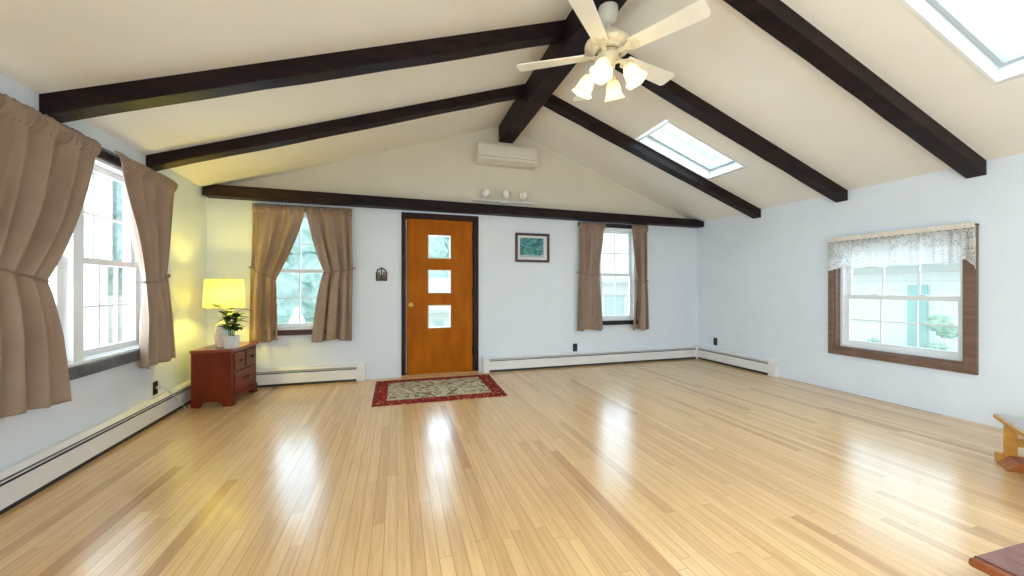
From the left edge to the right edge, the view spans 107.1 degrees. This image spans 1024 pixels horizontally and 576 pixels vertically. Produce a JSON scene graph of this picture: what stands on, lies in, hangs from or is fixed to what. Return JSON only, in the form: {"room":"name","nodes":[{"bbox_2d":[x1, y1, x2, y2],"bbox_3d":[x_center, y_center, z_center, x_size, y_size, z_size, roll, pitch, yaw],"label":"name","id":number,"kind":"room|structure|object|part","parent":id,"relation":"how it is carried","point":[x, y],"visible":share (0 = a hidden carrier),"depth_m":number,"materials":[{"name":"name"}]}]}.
{"room":"living room","nodes":[
{"label":"living room","id":0,"kind":"room"},
{"bbox_2d":[0,72,206,468],"bbox_3d":[-2.323,-0.043,0.717,0.151,2.385,7.630,0,0,-19],"label":"wall","id":1,"kind":"structure","parent":0,"point":[96,397],"depth_m":3.03,"materials":[{"name":"white paint"}]},
{"bbox_2d":[0,379,190,514],"bbox_3d":[-2.188,1.044,0.666,0.071,0.212,7.350,0,0,-19],"label":"baseboard heater","id":2,"kind":"object","parent":1,"relation":"attached to","point":[21,480],"visible":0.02,"depth_m":2.42,"materials":[{"name":"white metal"}]},
{"bbox_2d":[48,149,143,379],"bbox_3d":[-2.890,-0.203,2.462,0.195,1.563,1.680,0,0,-19],"label":"window","id":3,"kind":"structure","parent":1,"relation":"in","point":[66,282],"depth_m":2.71,"materials":[{"name":"white plastic"}]},
{"bbox_3d":[-2.774,0.130,2.098,0.030,0.680,0.651,0,0,-19],"label":"sash","id":4,"kind":"part","parent":3,"relation":"part of","materials":[{"name":"white plastic"}]},
{"bbox_3d":[-2.820,0.539,2.486,0.047,0.078,1.680,0,0,-19],"label":"sill","id":5,"kind":"part","parent":3,"relation":"part of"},
{"bbox_3d":[-2.831,-0.242,2.487,0.022,1.485,1.650,0,0,-19],"label":"casing","id":6,"kind":"part","parent":3,"relation":"part of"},
{"bbox_3d":[-3.051,-0.527,2.809,0.030,0.722,0.706,0,0,-19],"label":"sash","id":7,"kind":"part","parent":3,"relation":"part of","materials":[{"name":"white plastic"}]},
{"bbox_3d":[-3.019,0.130,2.820,0.030,0.680,0.706,0,0,-19],"label":"sash","id":8,"kind":"part","parent":3,"relation":"part of","materials":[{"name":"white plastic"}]},
{"bbox_3d":[-3.033,-0.205,2.815,0.150,1.410,0.750,0,0,-19],"label":"frame","id":9,"kind":"part","parent":3,"relation":"part of","materials":[{"name":"white plastic"}]},
{"bbox_2d":[101,147,119,157],"bbox_3d":[-2.809,-0.943,2.565,0.070,0.050,1.870,0,0,-19],"label":"curtain rod","id":10,"kind":"object","parent":1,"relation":"attached to","point":[102,147],"visible":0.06,"depth_m":2.63,"materials":[{"name":"black metal"}]},
{"bbox_2d":[0,93,101,417],"bbox_3d":[-2.609,-0.153,2.033,0.145,1.660,0.990,0,0,-19],"label":"curtain","id":11,"kind":"object","parent":10,"relation":"hanging from","point":[46,164],"visible":1,"depth_m":2.06,"materials":[{"name":"beige fabric"}]},
{"bbox_2d":[114,151,177,368],"bbox_3d":[-2.947,-0.168,3.078,0.128,1.629,0.815,0,0,-24],"label":"curtain","id":12,"kind":"object","parent":10,"relation":"hanging from","point":[149,193],"visible":1,"depth_m":3.09,"materials":[{"name":"beige fabric"}]},
{"bbox_2d":[153,381,157,395],"bbox_3d":[-3.114,0.874,3.304,0.009,0.116,0.072,0,0,-19],"label":"wall outlet","id":13,"kind":"object","parent":1,"relation":"attached to","point":[155,391],"visible":0.97,"depth_m":3.29,"materials":[{"name":"black plastic"}]},
{"bbox_2d":[207,126,696,379],"bbox_3d":[-0.261,-0.625,5.309,7.190,3.590,0.150,0,0,-17],"label":"wall","id":14,"kind":"structure","parent":0,"point":[525,308],"depth_m":5.20,"materials":[{"name":"white paint"}]},
{"bbox_2d":[265,204,325,335],"bbox_3d":[-2.576,-0.210,4.584,0.860,1.540,0.190,0,0,-17],"label":"window","id":15,"kind":"structure","parent":14,"relation":"in","point":[299,328],"depth_m":4.56,"materials":[{"name":"white plastic"}]},
{"bbox_3d":[-2.581,-0.210,4.603,0.700,1.420,0.150,0,0,-17],"label":"frame","id":16,"kind":"part","parent":15,"relation":"part of","materials":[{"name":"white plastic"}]},
{"bbox_3d":[-2.554,0.529,4.513,0.860,0.062,0.042,0,0,-17],"label":"sill","id":17,"kind":"part","parent":15,"relation":"part of","materials":[{"name":"wood"}]},
{"bbox_3d":[-2.577,0.121,4.589,0.640,0.697,0.030,0,0,-17],"label":"sash","id":18,"kind":"part","parent":15,"relation":"part of","materials":[{"name":"white plastic"}]},
{"bbox_3d":[-2.468,-0.943,4.505,1.045,0.050,0.059,0,0,-17],"label":"curtain rod","id":19,"kind":"object","parent":15,"relation":"attached to","visible":0},
{"bbox_2d":[249,203,305,342],"bbox_3d":[-2.730,-0.174,4.388,0.588,1.611,0.126,0,0,-12],"label":"curtain","id":20,"kind":"object","parent":19,"relation":"hanging from","point":[275,228],"visible":1,"depth_m":4.38,"materials":[{"name":"beige fabric"}]},
{"bbox_2d":[306,206,355,341],"bbox_3d":[-2.188,-0.166,4.571,0.547,1.626,0.134,0,0,-17],"label":"curtain","id":21,"kind":"object","parent":19,"relation":"hanging from","point":[330,228],"visible":1,"depth_m":4.56,"materials":[{"name":"beige fabric"}]},
{"bbox_2d":[256,363,364,387],"bbox_3d":[-2.573,1.044,4.489,1.550,0.212,0.071,0,0,-17],"label":"baseboard heater","id":22,"kind":"object","parent":14,"relation":"attached to","point":[270,377],"visible":0.8,"depth_m":4.51,"materials":[{"name":"white metal"}]},
{"bbox_2d":[256,364,355,372],"bbox_3d":[-2.622,1.042,4.479,1.450,0.195,0.062,0,0,-17],"label":"hood","id":23,"kind":"object","parent":22,"relation":"attached to","point":[344,368],"depth_m":4.54,"materials":[{"name":"white metal"}]},
{"bbox_3d":[-2.612,1.061,4.447,1.450,0.118,0.005,0,0,-17],"label":"panel","id":24,"kind":"part","parent":22,"relation":"part of","materials":[{"name":"white metal"}]},
{"bbox_2d":[376,267,387,280],"bbox_3d":[-1.653,-0.177,4.795,0.142,0.178,0.047,0,0,-17],"label":"wall plaque","id":25,"kind":"object","parent":14,"relation":"attached to","point":[379,277],"visible":1,"depth_m":4.79,"materials":[{"name":"metal"}]},
{"bbox_2d":[401,212,478,377],"bbox_3d":[-0.958,0.086,5.069,1.010,2.128,0.204,0,0,-17],"label":"door","id":26,"kind":"structure","parent":14,"relation":"in","point":[426,350],"depth_m":5.02,"materials":[{"name":"orange wood"}]},
{"bbox_3d":[-0.971,0.379,5.049,0.302,0.306,0.054,0,0,-17],"label":"pane moulding","id":27,"kind":"part","parent":26,"relation":"part of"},
{"bbox_3d":[-0.971,-0.085,5.049,0.302,0.310,0.054,0,0,-17],"label":"pane moulding","id":28,"kind":"part","parent":26,"relation":"part of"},
{"bbox_3d":[-0.971,-0.547,5.049,0.302,0.315,0.054,0,0,-17],"label":"pane moulding","id":29,"kind":"part","parent":26,"relation":"part of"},
{"bbox_2d":[202,184,703,227],"bbox_3d":[-0.164,-1.063,5.178,6.770,0.156,0.154,0,0,-17],"label":"beam","id":30,"kind":"structure","parent":14,"relation":"attached to","point":[217,191],"depth_m":4.82,"materials":[{"name":"black wood"}]},
{"bbox_2d":[473,188,534,204],"bbox_3d":[-0.097,-1.260,5.214,0.894,0.183,0.124,0,0,-17],"label":"track light","id":31,"kind":"object","parent":14,"relation":"attached to","point":[486,193],"visible":1,"depth_m":5.19,"materials":[{"name":"white metal"}]},
{"bbox_2d":[475,141,536,169],"bbox_3d":[-0.074,-1.808,5.181,0.830,0.275,0.200,0,0,-17],"label":"air conditioner","id":32,"kind":"object","parent":14,"relation":"attached to","point":[486,153],"visible":1,"depth_m":5.10,"materials":[{"name":"white plastic"}]},
{"bbox_2d":[515,233,549,262],"bbox_3d":[0.293,-0.572,5.384,0.515,0.411,0.024,0,0,-17],"label":"framed picture","id":33,"kind":"object","parent":14,"relation":"attached to","point":[529,247],"visible":1,"depth_m":5.38,"materials":[{"name":"brown wood"}]},
{"bbox_2d":[520,238,543,257],"bbox_3d":[0.283,-0.574,5.384,0.356,0.275,0.002,0,0,-17],"label":"print","id":34,"kind":"object","parent":33,"relation":"attached to","point":[529,247],"depth_m":5.38},
{"bbox_2d":[482,346,695,372],"bbox_3d":[1.297,1.044,5.666,3.540,0.212,0.071,0,0,-17],"label":"baseboard heater","id":35,"kind":"object","parent":14,"relation":"attached to","point":[602,357],"visible":1,"depth_m":5.57,"materials":[{"name":"white metal"}]},
{"bbox_2d":[489,346,695,359],"bbox_3d":[1.336,1.042,5.683,3.455,0.195,0.062,0,0,-17],"label":"hood","id":36,"kind":"object","parent":35,"relation":"attached to","point":[676,352],"depth_m":5.76,"materials":[{"name":"white metal"}]},
{"bbox_2d":[599,223,637,324],"bbox_3d":[1.605,-0.210,5.856,0.800,1.540,0.190,0,0,-17],"label":"window","id":37,"kind":"structure","parent":14,"relation":"in","point":[615,319],"depth_m":5.88,"materials":[{"name":"white plastic"}]},
{"bbox_3d":[1.604,0.121,5.861,0.580,0.697,0.030,0,0,-17],"label":"sash","id":38,"kind":"part","parent":37,"relation":"part of","materials":[{"name":"white plastic"}]},
{"bbox_3d":[1.594,-0.536,5.893,0.580,0.707,0.030,0,0,-17],"label":"sash","id":39,"kind":"part","parent":37,"relation":"part of","materials":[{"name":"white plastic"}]},
{"bbox_3d":[1.627,0.529,5.785,0.800,0.062,0.042,0,0,-17],"label":"sill","id":40,"kind":"part","parent":37,"relation":"part of","materials":[{"name":"brown wood"}]},
{"bbox_3d":[1.531,-0.943,5.721,1.160,0.050,0.059,0,0,-17],"label":"curtain rod","id":41,"kind":"object","parent":14,"relation":"attached to","visible":0},
{"bbox_2d":[576,221,605,330],"bbox_3d":[1.177,-0.174,5.581,0.456,1.612,0.135,0,0,-14],"label":"curtain","id":42,"kind":"object","parent":41,"relation":"hanging from","point":[591,234],"visible":1,"depth_m":5.58,"materials":[{"name":"beige fabric"}]},
{"bbox_2d":[631,224,648,330],"bbox_3d":[1.968,-0.164,5.835,0.321,1.631,0.135,0,0,-17],"label":"curtain","id":43,"kind":"object","parent":41,"relation":"hanging from","point":[639,232],"visible":1,"depth_m":5.82,"materials":[{"name":"beige fabric"}]},
{"bbox_2d":[0,359,1023,575],"bbox_3d":[0.784,1.210,1.613,7.240,0.120,7.730,0,0,-17],"label":"floor","id":44,"kind":"structure","parent":0,"point":[683,467],"depth_m":2.20,"materials":[{"name":"brown wood"}]},
{"bbox_2d":[189,341,258,408],"bbox_3d":[-2.936,0.873,3.908,0.385,0.555,0.594,0,0,-13],"label":"base cabinet","id":45,"kind":"object","parent":44,"relation":"on","point":[221,375],"visible":0.95,"depth_m":3.66,"materials":[{"name":"red wood"}]},
{"bbox_3d":[-2.892,0.887,3.646,0.346,0.525,0.018,0,0,-13],"label":"panel","id":46,"kind":"part","parent":45,"relation":"part of","materials":[{"name":"red wood"}]},
{"bbox_2d":[205,314,233,346],"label":"table lamp","id":47,"kind":"object","parent":45,"relation":"on","point":[219,332],"depth_m":3.79,"materials":[{"name":"white ceramic"}]},
{"bbox_3d":[-3.085,0.862,3.581,0.123,0.562,0.543,0,0,3],"label":"power cord","id":48,"kind":"part","parent":47,"relation":"part of","materials":[{"name":"white plastic"}]},
{"bbox_2d":[202,277,244,310],"label":"lampshade","id":49,"kind":"object","parent":47,"relation":"attached to","point":[224,293],"depth_m":3.73,"materials":[{"name":"yellow fabric"}]},
{"bbox_3d":[-2.942,0.055,3.866,0.350,0.293,0.350,0,0,-17],"label":"lamp shade","id":50,"kind":"part","parent":49,"relation":"part of","materials":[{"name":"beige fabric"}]},
{"bbox_2d":[214,304,250,348],"bbox_3d":[-2.780,0.374,3.742,0.385,0.442,0.328,0,0,31],"label":"potted plant","id":51,"kind":"object","parent":45,"relation":"on","point":[230,341],"visible":0.98,"depth_m":3.72,"materials":[{"name":"green plant"}]},
{"bbox_3d":[-2.782,0.340,3.735,0.183,0.313,0.103,0,0,42],"label":"stem","id":52,"kind":"part","parent":51,"relation":"part of","materials":[{"name":"green plant"}]},
{"bbox_3d":[-2.786,0.534,3.757,0.113,0.122,0.113,0,0,-9],"label":"pot","id":53,"kind":"part","parent":51,"relation":"part of","materials":[{"name":"white ceramic"}]},
{"bbox_3d":[-2.764,0.730,3.824,0.025,0.164,0.212,0,0,-13],"label":"drawer","id":54,"kind":"part","parent":45,"relation":"part of","materials":[{"name":"red wood"}]},
{"bbox_3d":[-2.799,0.839,3.940,0.022,0.427,0.514,0,0,-13],"label":"frame","id":55,"kind":"part","parent":45,"relation":"part of","materials":[{"name":"red wood"}]},
{"bbox_3d":[-2.791,0.933,3.942,0.025,0.191,0.454,0,0,-13],"label":"drawer","id":56,"kind":"part","parent":45,"relation":"part of","materials":[{"name":"red wood"}]},
{"bbox_3d":[-2.818,0.730,4.060,0.025,0.164,0.212,0,0,-13],"label":"drawer","id":57,"kind":"part","parent":45,"relation":"part of","materials":[{"name":"red wood"}]},
{"bbox_3d":[-3.011,0.887,4.164,0.346,0.525,0.018,0,0,-13],"label":"panel","id":58,"kind":"part","parent":45,"relation":"part of","materials":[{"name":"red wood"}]},
{"bbox_2d":[371,374,506,406],"bbox_3d":[-0.837,1.144,4.330,1.402,0.010,1.032,0,0,-17],"label":"rug","id":59,"kind":"object","parent":44,"relation":"on","point":[407,391],"visible":1,"depth_m":4.21,"materials":[{"name":"fabric"}]},
{"bbox_2d":[693,345,700,358],"bbox_3d":[3.030,1.045,6.190,0.077,0.210,0.077,0,0,-17],"label":"baseboard heater","id":60,"kind":"object","parent":44,"relation":"on","point":[696,346],"visible":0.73,"depth_m":6.15,"materials":[{"name":"white metal"}]},
{"bbox_2d":[968,543,1023,575],"bbox_3d":[2.004,0.998,1.107,1.050,0.304,0.478,0,0,-15],"label":"table","id":61,"kind":"object","parent":44,"relation":"on","point":[1008,561],"visible":1,"depth_m":1.17,"materials":[{"name":"orange wood"}]},
{"bbox_2d":[993,414,1023,473],"bbox_3d":[3.160,1.006,2.052,0.479,0.296,1.050,0,0,37],"label":"bench","id":62,"kind":"object","parent":44,"relation":"on","point":[1009,459],"visible":1,"depth_m":2.45,"materials":[{"name":"orange wood"}]},
{"bbox_3d":[3.395,1.002,2.363,0.403,0.215,0.028,0,0,37],"label":"leg panel","id":63,"kind":"part","parent":62,"relation":"part of","materials":[{"name":"orange wood"}]},
{"bbox_3d":[3.160,0.862,2.052,0.406,0.008,1.026,0,0,37],"label":"panel","id":64,"kind":"part","parent":62,"relation":"part of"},
{"bbox_3d":[3.391,1.002,2.366,0.286,0.053,0.024,0,0,37],"label":"cross rail","id":65,"kind":"part","parent":62,"relation":"part of","materials":[{"name":"orange wood"}]},
{"bbox_2d":[0,0,1023,221],"bbox_3d":[0.856,-1.708,1.635,7.190,1.384,7.830,0,0,-17],"label":"ceiling","id":66,"kind":"structure","parent":0,"point":[723,58],"depth_m":2.96,"materials":[{"name":"beige paint"}]},
{"bbox_2d":[39,20,564,122],"bbox_3d":[-1.172,-1.619,2.732,3.348,1.250,0.120,0,0,-17],"label":"rafter","id":67,"kind":"object","parent":66,"relation":"attached to","point":[64,106],"visible":0.98,"depth_m":2.57,"materials":[{"name":"black wood"}]},
{"bbox_2d":[146,84,524,171],"bbox_3d":[-1.488,-1.624,3.718,3.378,1.240,0.120,0,0,-17],"label":"rafter","id":68,"kind":"object","parent":66,"relation":"attached to","point":[160,161],"visible":0.96,"depth_m":3.58,"materials":[{"name":"black wood"}]},
{"bbox_2d":[499,0,626,143],"bbox_3d":[1.007,-2.168,1.681,0.205,0.283,7.530,0,0,-17],"label":"ridge beam","id":69,"kind":"structure","parent":66,"relation":"attached to","point":[541,84],"depth_m":3.74,"materials":[{"name":"black wood"}]},
{"bbox_2d":[517,0,709,101],"bbox_3d":[0.720,-1.720,2.780,1.261,0.613,1.280,0,0,-17],"label":"ceiling fan","id":70,"kind":"object","parent":69,"relation":"hanging from","point":[607,44],"visible":1,"depth_m":2.64,"materials":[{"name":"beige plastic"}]},
{"bbox_3d":[0.290,-1.692,2.848,0.502,0.035,0.139,0,0,15],"label":"blade","id":71,"kind":"part","parent":70,"relation":"part of","materials":[{"name":"beige wood"}]},
{"bbox_3d":[0.523,-1.500,2.836,0.153,0.172,0.161,0,0,-17],"label":"lamp shade","id":72,"kind":"part","parent":70,"relation":"part of","materials":[{"name":"white glass"}]},
{"bbox_3d":[0.639,-1.692,3.159,0.139,0.035,0.502,0,0,-8],"label":"blade","id":73,"kind":"part","parent":70,"relation":"part of","materials":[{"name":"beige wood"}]},
{"bbox_3d":[0.489,-1.692,2.376,0.139,0.035,0.502,0,0,30],"label":"blade","id":74,"kind":"part","parent":70,"relation":"part of","materials":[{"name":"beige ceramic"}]},
{"bbox_3d":[0.603,-1.500,2.568,0.161,0.172,0.153,0,0,-17],"label":"lamp shade","id":75,"kind":"part","parent":70,"relation":"part of","materials":[{"name":"white glass"}]},
{"bbox_3d":[0.622,-1.527,2.600,0.042,0.050,0.042,0,0,-17],"label":"bulb","id":76,"kind":"part","parent":70,"relation":"part of","materials":[{"name":"white glass"}]},
{"bbox_3d":[0.791,-1.500,2.916,0.161,0.172,0.153,0,0,-17],"label":"lamp shade","id":77,"kind":"part","parent":70,"relation":"part of","materials":[{"name":"white glass"}]},
{"bbox_3d":[0.789,-1.590,2.692,0.121,0.081,0.053,0,0,28],"label":"lamp arm","id":78,"kind":"part","parent":70,"relation":"part of","materials":[{"name":"beige metal"}]},
{"bbox_3d":[0.871,-1.500,2.648,0.153,0.172,0.161,0,0,-17],"label":"lamp shade","id":79,"kind":"part","parent":70,"relation":"part of","materials":[{"name":"white glass"}]},
{"bbox_3d":[1.060,-1.692,2.955,0.502,0.035,0.139,0,0,-30],"label":"blade","id":80,"kind":"part","parent":70,"relation":"part of","materials":[{"name":"beige wood"}]},
{"bbox_3d":[1.000,-1.692,2.449,0.502,0.035,0.139,0,0,44],"label":"blade","id":81,"kind":"part","parent":70,"relation":"part of","materials":[{"name":"beige wood"}]},
{"bbox_2d":[543,94,760,218],"bbox_3d":[1.849,-1.590,4.733,3.178,1.259,0.120,0,0,-17],"label":"rafter","id":82,"kind":"object","parent":66,"relation":"attached to","point":[554,103],"visible":0.95,"depth_m":4.64,"materials":[{"name":"black wood"}]},
{"bbox_2d":[637,120,744,179],"bbox_3d":[2.114,-1.644,4.456,1.096,0.503,0.551,0,0,-17],"label":"window","id":83,"kind":"structure","parent":66,"relation":"attached to","point":[647,139],"depth_m":4.64,"materials":[{"name":"white plastic"}]},
{"bbox_3d":[2.132,-1.697,4.461,1.083,0.030,0.515,21,-6,-16],"label":"sash","id":84,"kind":"part","parent":83,"relation":"part of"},
{"bbox_2d":[615,53,847,202],"bbox_3d":[2.150,-1.590,3.743,3.178,1.258,0.120,0,0,-17],"label":"rafter","id":85,"kind":"object","parent":66,"relation":"attached to","point":[675,94],"visible":0.7,"depth_m":3.76,"materials":[{"name":"black wood"}]},
{"bbox_2d":[723,0,986,178],"bbox_3d":[2.447,-1.584,2.767,3.178,1.270,0.120,0,0,-17],"label":"rafter","id":86,"kind":"object","parent":66,"relation":"attached to","point":[774,17],"visible":1,"depth_m":2.77,"materials":[{"name":"black wood"}]},
{"bbox_2d":[899,0,1023,83],"bbox_3d":[2.849,-1.633,2.142,1.116,0.510,0.556,0,0,-17],"label":"window","id":87,"kind":"structure","parent":66,"relation":"attached to","point":[935,14],"depth_m":2.43,"materials":[{"name":"white plastic"}]},
{"bbox_3d":[2.868,-1.686,2.147,1.104,0.030,0.520,21,-6,-16],"label":"sash","id":88,"kind":"part","parent":87,"relation":"part of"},
{"bbox_2d":[697,153,1023,428],"bbox_3d":[4.224,-0.020,2.659,0.150,2.340,7.530,0,0,-17],"label":"wall","id":89,"kind":"structure","parent":0,"point":[762,282],"depth_m":4.07,"materials":[{"name":"white paint"}]},
{"bbox_2d":[698,346,778,376],"bbox_3d":[3.237,1.044,5.521,0.071,0.212,1.320,0,0,-17],"label":"baseboard heater","id":90,"kind":"object","parent":89,"relation":"attached to","point":[770,367],"visible":1,"depth_m":5.37,"materials":[{"name":"white metal"}]},
{"bbox_3d":[3.195,1.061,5.560,0.005,0.118,1.220,0,0,-17],"label":"panel","id":91,"kind":"part","parent":90,"relation":"part of","materials":[{"name":"white metal"}]},
{"bbox_2d":[698,346,769,362],"bbox_3d":[3.227,1.042,5.570,0.062,0.195,1.220,0,0,-17],"label":"hood","id":92,"kind":"object","parent":90,"relation":"attached to","point":[705,353],"depth_m":5.64,"materials":[{"name":"white metal"}]},
{"bbox_2d":[828,223,978,374],"bbox_3d":[3.868,0.096,3.792,0.189,1.292,1.160,0,0,-17],"label":"window","id":93,"kind":"structure","parent":89,"relation":"in","point":[840,280],"depth_m":3.68,"materials":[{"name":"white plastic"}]},
{"bbox_3d":[3.907,0.098,3.820,0.080,1.111,1.001,0,0,-17],"label":"frame","id":94,"kind":"part","parent":93,"relation":"part of","materials":[{"name":"white plastic"}]},
{"bbox_2d":[827,221,979,270],"bbox_3d":[3.776,-0.360,3.759,0.063,0.410,1.160,0,0,-17],"label":"lace valance","id":95,"kind":"object","parent":93,"relation":"hanging from","point":[885,256],"visible":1,"depth_m":3.63,"materials":[{"name":"white fabric"}]},
{"bbox_3d":[3.907,0.349,3.820,0.030,0.547,0.945,0,0,-17],"label":"sash","id":96,"kind":"part","parent":93,"relation":"part of","materials":[{"name":"white plastic"}]},
{"bbox_3d":[3.940,-0.155,3.830,0.030,0.550,0.945,0,0,-17],"label":"sash","id":97,"kind":"part","parent":93,"relation":"part of","materials":[{"name":"white plastic"}]},
{"label":"outside","id":98,"kind":"structure","parent":0,"visible":0},
{"bbox_2d":[84,322,305,348],"bbox_3d":[0.000,2.050,0.000,120.000,0.110,120.000,0,0,-17],"label":"ground","id":99,"kind":"structure","parent":98,"point":[89,338],"depth_m":15.12,"materials":[{"name":"white"}]},
{"bbox_2d":[84,172,122,345],"bbox_3d":[-12.574,-1.265,11.387,4.641,6.834,5.020,0,0,17],"label":"tree","id":100,"kind":"object","parent":99,"relation":"on","point":[101,183],"visible":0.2,"depth_m":10.37,"materials":[{"name":"grey plant"}]},
{"bbox_2d":[84,288,122,332],"bbox_3d":[-22.189,-0.525,16.246,6.900,5.150,13.700,0,0,-17],"label":"neighbor house","id":101,"kind":"structure","parent":99,"relation":"on","point":[89,313],"depth_m":17.57,"materials":[{"name":"white"}]},
{"bbox_2d":[276,219,322,322],"bbox_3d":[-7.227,-0.619,11.683,5.050,5.541,4.876,0,0,-17],"label":"tree","id":102,"kind":"object","parent":99,"relation":"on","point":[287,284],"visible":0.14,"depth_m":10.22,"materials":[{"name":"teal plant"}]},
{"bbox_2d":[429,278,449,326],"bbox_3d":[-4.336,1.225,19.063,6.700,3.450,5.900,0,0,-17],"label":"neighbor house","id":103,"kind":"structure","parent":99,"relation":"on","point":[439,316],"depth_m":16.86,"materials":[{"name":"white"}]},
{"bbox_2d":[429,236,449,277],"bbox_3d":[-6.155,-2.039,29.514,7.005,8.384,7.757,0,0,-34],"label":"tree","id":104,"kind":"object","parent":99,"relation":"on","point":[439,246],"visible":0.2,"depth_m":26.20,"materials":[{"name":"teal plant"}]},
{"bbox_2d":[601,233,627,315],"bbox_3d":[5.802,-0.525,16.824,7.700,5.150,6.900,0,0,-5],"label":"neighbor house","id":105,"kind":"structure","parent":99,"relation":"on","point":[607,260],"depth_m":13.65,"materials":[{"name":"white"}]},
{"bbox_2d":[867,337,879,342],"bbox_3d":[6.288,1.499,6.503,0.576,1.308,0.598,0,0,-17],"label":"bush","id":106,"kind":"object","parent":99,"relation":"on","point":[872,339],"visible":0.02,"depth_m":6.47,"materials":[{"name":"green plant"}]},
{"bbox_2d":[851,246,959,351],"bbox_3d":[10.188,-0.350,8.430,6.900,4.800,9.700,0,0,-17],"label":"neighbor house","id":107,"kind":"structure","parent":99,"relation":"on","point":[935,283],"depth_m":7.18,"materials":[{"name":"white"}]},
{"bbox_2d":[907,285,927,347],"bbox_3d":[7.468,0.625,6.960,0.060,1.350,0.270,0,0,-17],"label":"shutter","id":108,"kind":"object","parent":107,"relation":"hanging from","point":[912,290],"depth_m":6.96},
{"bbox_2d":[923,315,957,349],"bbox_3d":[6.518,1.279,5.749,0.751,1.746,0.698,0,0,36],"label":"bush","id":109,"kind":"object","parent":99,"relation":"on","point":[943,332],"visible":0.1,"depth_m":5.69,"materials":[{"name":"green plant"}]},
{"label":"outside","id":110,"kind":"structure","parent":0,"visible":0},
{"bbox_2d":[289,308,304,322],"bbox_3d":[-2.674,0.397,4.700,0.600,0.297,0.172,0,0,-17],"label":"figurine","id":111,"kind":"object","parent":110,"point":[294,318],"visible":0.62,"depth_m":4.66,"materials":[{"name":"white"}]}
]}

